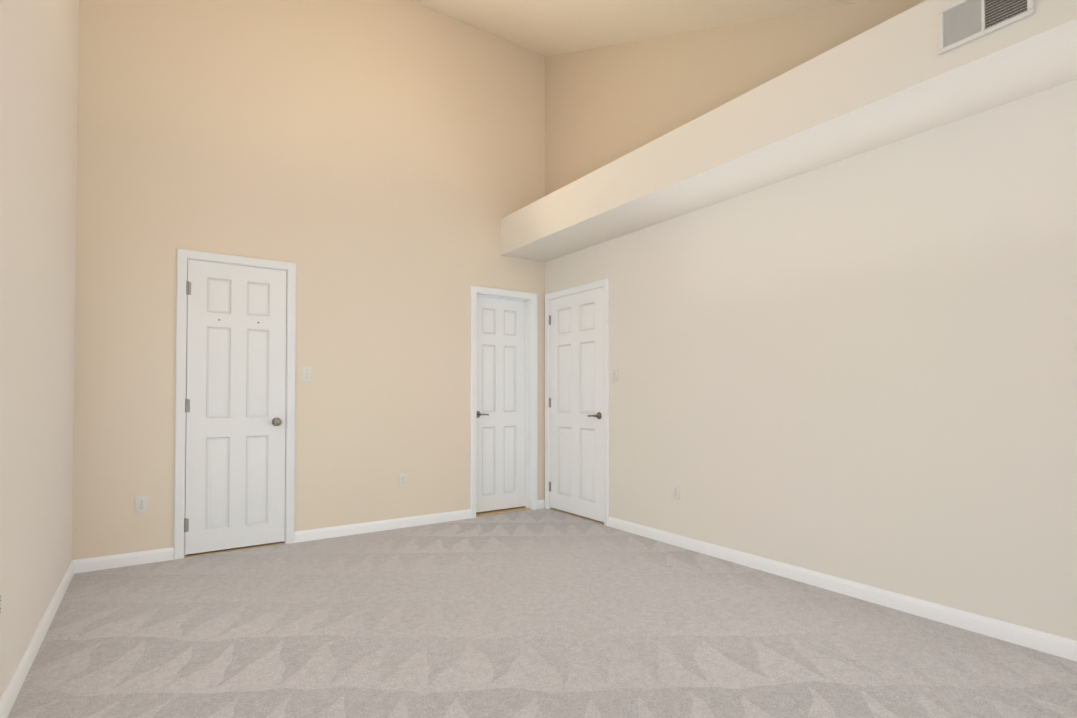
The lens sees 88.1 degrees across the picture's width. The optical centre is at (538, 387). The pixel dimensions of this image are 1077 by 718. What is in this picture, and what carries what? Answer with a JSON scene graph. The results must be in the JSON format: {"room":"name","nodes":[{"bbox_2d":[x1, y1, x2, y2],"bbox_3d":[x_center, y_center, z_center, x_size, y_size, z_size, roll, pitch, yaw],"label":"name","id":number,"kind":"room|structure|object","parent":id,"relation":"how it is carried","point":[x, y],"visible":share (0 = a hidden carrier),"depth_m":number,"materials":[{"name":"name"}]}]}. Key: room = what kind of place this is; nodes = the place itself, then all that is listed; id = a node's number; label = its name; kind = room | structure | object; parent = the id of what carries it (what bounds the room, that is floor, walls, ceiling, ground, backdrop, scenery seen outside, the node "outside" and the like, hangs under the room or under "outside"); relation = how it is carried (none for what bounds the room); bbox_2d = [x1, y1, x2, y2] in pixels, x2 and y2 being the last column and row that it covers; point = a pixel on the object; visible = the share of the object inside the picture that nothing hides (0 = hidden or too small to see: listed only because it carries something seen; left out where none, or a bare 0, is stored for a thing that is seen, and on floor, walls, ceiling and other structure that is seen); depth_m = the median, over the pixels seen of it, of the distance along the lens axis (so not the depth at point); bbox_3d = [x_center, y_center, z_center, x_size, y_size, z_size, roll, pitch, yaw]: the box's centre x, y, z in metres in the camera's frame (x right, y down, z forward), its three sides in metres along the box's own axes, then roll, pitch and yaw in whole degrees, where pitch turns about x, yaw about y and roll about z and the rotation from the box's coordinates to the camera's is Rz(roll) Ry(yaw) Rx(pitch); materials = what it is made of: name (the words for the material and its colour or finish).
{"room":"empty bedroom","nodes":[
{"label":"empty bedroom","id":0,"kind":"room"},
{"bbox_2d":[0,0,78,698],"bbox_3d":[-1.001,-1.264,0.602,0.140,4.760,7.240,1,-1,-34],"label":"wall","id":1,"kind":"structure","parent":0,"point":[39,53],"depth_m":2.37,"materials":[{"name":"paint"}]},
{"bbox_2d":[0,584,1,618],"bbox_3d":[-1.777,0.716,1.833,0.008,0.115,0.070,1,-1,-34],"label":"electrical outlet","id":2,"kind":"object","parent":1,"relation":"attached to","point":[0,598],"visible":0.98,"depth_m":1.85,"materials":[{"name":"beige plastic"}]},
{"bbox_2d":[0,560,73,717],"bbox_3d":[-0.938,1.075,0.608,0.013,0.082,6.960,1,-1,-34],"label":"baseboard","id":3,"kind":"structure","parent":1,"relation":"attached to","point":[12,689],"depth_m":2.31,"materials":[{"name":"white wood"}]},
{"bbox_2d":[72,0,544,559],"bbox_3d":[-1.463,-1.200,4.590,3.610,4.760,0.140,1,-1,-34],"label":"wall","id":4,"kind":"structure","parent":0,"point":[374,170],"depth_m":4.32,"materials":[{"name":"paint"}]},
{"bbox_2d":[73,547,173,573],"bbox_3d":[-2.689,1.124,3.619,0.532,0.082,0.013,1,-1,-34],"label":"baseboard","id":5,"kind":"structure","parent":4,"relation":"attached to","point":[118,560],"depth_m":3.61,"materials":[{"name":"white wood"}]},
{"bbox_2d":[135,495,147,513],"bbox_3d":[-2.621,0.775,3.674,0.070,0.115,0.008,1,-1,-34],"label":"electrical outlet","id":6,"kind":"object","parent":4,"relation":"attached to","point":[141,504],"visible":1,"depth_m":3.67,"materials":[{"name":"beige plastic"}]},
{"bbox_2d":[184,542,284,556],"bbox_3d":[-2.271,1.170,4.152,0.636,0.007,0.386,1,-1,-34],"label":"door sill","id":7,"kind":"structure","parent":4,"relation":"attached to","point":[231,549],"depth_m":3.99,"materials":[{"name":"brown wood"}]},
{"bbox_2d":[174,248,295,559],"bbox_3d":[-2.194,0.114,4.056,0.760,2.115,0.159,1,-1,-34],"label":"door frame","id":8,"kind":"structure","parent":4,"relation":"attached to","point":[183,255],"depth_m":3.87,"materials":[{"name":"white wood"}]},
{"bbox_2d":[184,259,286,554],"bbox_3d":[-2.155,0.136,3.991,0.638,2.030,0.100,1,-1,-34],"label":"door","id":9,"kind":"structure","parent":4,"relation":"in","point":[235,405],"depth_m":3.99,"materials":[{"name":"white wood"}]},
{"bbox_2d":[302,366,311,381],"bbox_3d":[-1.772,-0.100,4.262,0.070,0.115,0.022,1,-1,-34],"label":"light switch","id":10,"kind":"object","parent":4,"relation":"attached to","point":[306,374],"visible":1,"depth_m":4.27,"materials":[{"name":"beige plastic"}]},
{"bbox_2d":[294,509,470,542],"bbox_3d":[-1.229,1.140,4.620,1.488,0.082,0.013,1,-1,-34],"label":"baseboard","id":11,"kind":"structure","parent":4,"relation":"attached to","point":[338,531],"depth_m":4.56,"materials":[{"name":"white wood"}]},
{"bbox_2d":[399,473,406,487],"bbox_3d":[-1.141,0.787,4.689,0.070,0.115,0.008,1,-1,-34],"label":"electrical outlet","id":12,"kind":"object","parent":4,"relation":"attached to","point":[402,480],"visible":1,"depth_m":4.69,"materials":[{"name":"beige plastic"}]},
{"bbox_2d":[476,296,524,512],"bbox_3d":[-0.366,0.157,5.339,0.600,2.030,0.095,1,-1,-34],"label":"door","id":13,"kind":"structure","parent":4,"relation":"in","point":[500,432],"depth_m":5.35,"materials":[{"name":"white wood"}]},
{"bbox_2d":[476,506,530,516],"bbox_3d":[-0.429,1.190,5.414,0.606,0.007,0.386,1,-1,-34],"label":"door sill","id":14,"kind":"structure","parent":4,"relation":"attached to","point":[499,511],"depth_m":5.30,"materials":[{"name":"brown wood"}]},
{"bbox_2d":[470,285,537,517],"bbox_3d":[-0.352,0.135,5.319,0.730,2.115,0.158,1,-1,-34],"label":"door frame","id":15,"kind":"structure","parent":4,"relation":"attached to","point":[475,290],"depth_m":5.44,"materials":[{"name":"white wood"}]},
{"bbox_2d":[538,500,544,508],"bbox_3d":[0.028,1.154,5.482,0.100,0.082,0.013,1,-1,-34],"label":"baseboard","id":16,"kind":"structure","parent":4,"relation":"attached to","point":[541,504],"depth_m":5.47,"materials":[{"name":"white wood"}]},
{"bbox_2d":[7,508,1076,717],"bbox_3d":[0.545,1.192,1.623,3.890,0.120,7.240,1,-1,-34],"label":"floor","id":17,"kind":"structure","parent":0,"point":[543,613],"depth_m":2.51,"materials":[{"name":"carpet"}]},
{"bbox_2d":[411,0,864,56],"bbox_3d":[0.545,-2.450,1.682,3.890,2.287,7.240,1,-1,-34],"label":"ceiling","id":18,"kind":"structure","parent":0,"point":[545,28],"depth_m":4.27,"materials":[{"name":"paint"}]},
{"bbox_2d":[500,0,1076,261],"bbox_3d":[1.313,-1.451,3.283,0.515,0.340,5.161,1,-1,-34],"label":"soffit","id":19,"kind":"structure","parent":0,"point":[898,77],"depth_m":2.85,"materials":[{"name":"paint"}]},
{"bbox_2d":[938,0,1034,54],"bbox_3d":[1.745,-1.471,2.184,0.015,0.185,0.305,1,-1,-34],"label":"air vent","id":20,"kind":"object","parent":19,"relation":"attached to","point":[961,22],"visible":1,"depth_m":2.21,"materials":[{"name":"metal"}]},
{"bbox_2d":[545,0,1076,640],"bbox_3d":[2.091,-1.230,2.723,0.140,4.760,7.240,1,-1,-34],"label":"wall","id":21,"kind":"structure","parent":0,"point":[859,368],"depth_m":3.10,"materials":[{"name":"paint"}]},
{"bbox_2d":[549,287,603,521],"bbox_3d":[0.325,0.154,5.130,0.095,2.030,0.808,1,-1,-34],"label":"door","id":22,"kind":"structure","parent":21,"relation":"in","point":[576,406],"depth_m":5.10,"materials":[{"name":"white wood"}]},
{"bbox_2d":[545,278,608,525],"bbox_3d":[0.388,0.132,5.169,0.159,2.115,0.930,1,-1,-34],"label":"door frame","id":23,"kind":"structure","parent":21,"relation":"attached to","point":[587,286],"depth_m":4.96,"materials":[{"name":"white wood"}]},
{"bbox_2d":[550,508,603,523],"bbox_3d":[0.500,1.187,5.229,0.386,0.007,0.806,1,-1,-34],"label":"door sill","id":24,"kind":"structure","parent":21,"relation":"attached to","point":[577,515],"depth_m":5.12,"materials":[{"name":"brown wood"}]},
{"bbox_2d":[612,368,617,381],"bbox_3d":[0.636,-0.103,4.684,0.022,0.115,0.070,1,-1,-34],"label":"light switch","id":25,"kind":"object","parent":21,"relation":"attached to","point":[614,374],"visible":1,"depth_m":4.68,"materials":[{"name":"beige plastic"}]},
{"bbox_2d":[672,483,679,499],"bbox_3d":[1.018,0.773,4.125,0.008,0.115,0.070,1,-1,-34],"label":"electrical outlet","id":26,"kind":"object","parent":21,"relation":"attached to","point":[675,491],"visible":1,"depth_m":4.12,"materials":[{"name":"beige plastic"}]},
{"bbox_2d":[608,517,1076,661],"bbox_3d":[2.296,1.102,2.252,0.013,0.082,6.013,1,-1,-34],"label":"baseboard","id":27,"kind":"structure","parent":21,"relation":"attached to","point":[1059,646],"depth_m":2.94,"materials":[{"name":"white wood"}]}
]}

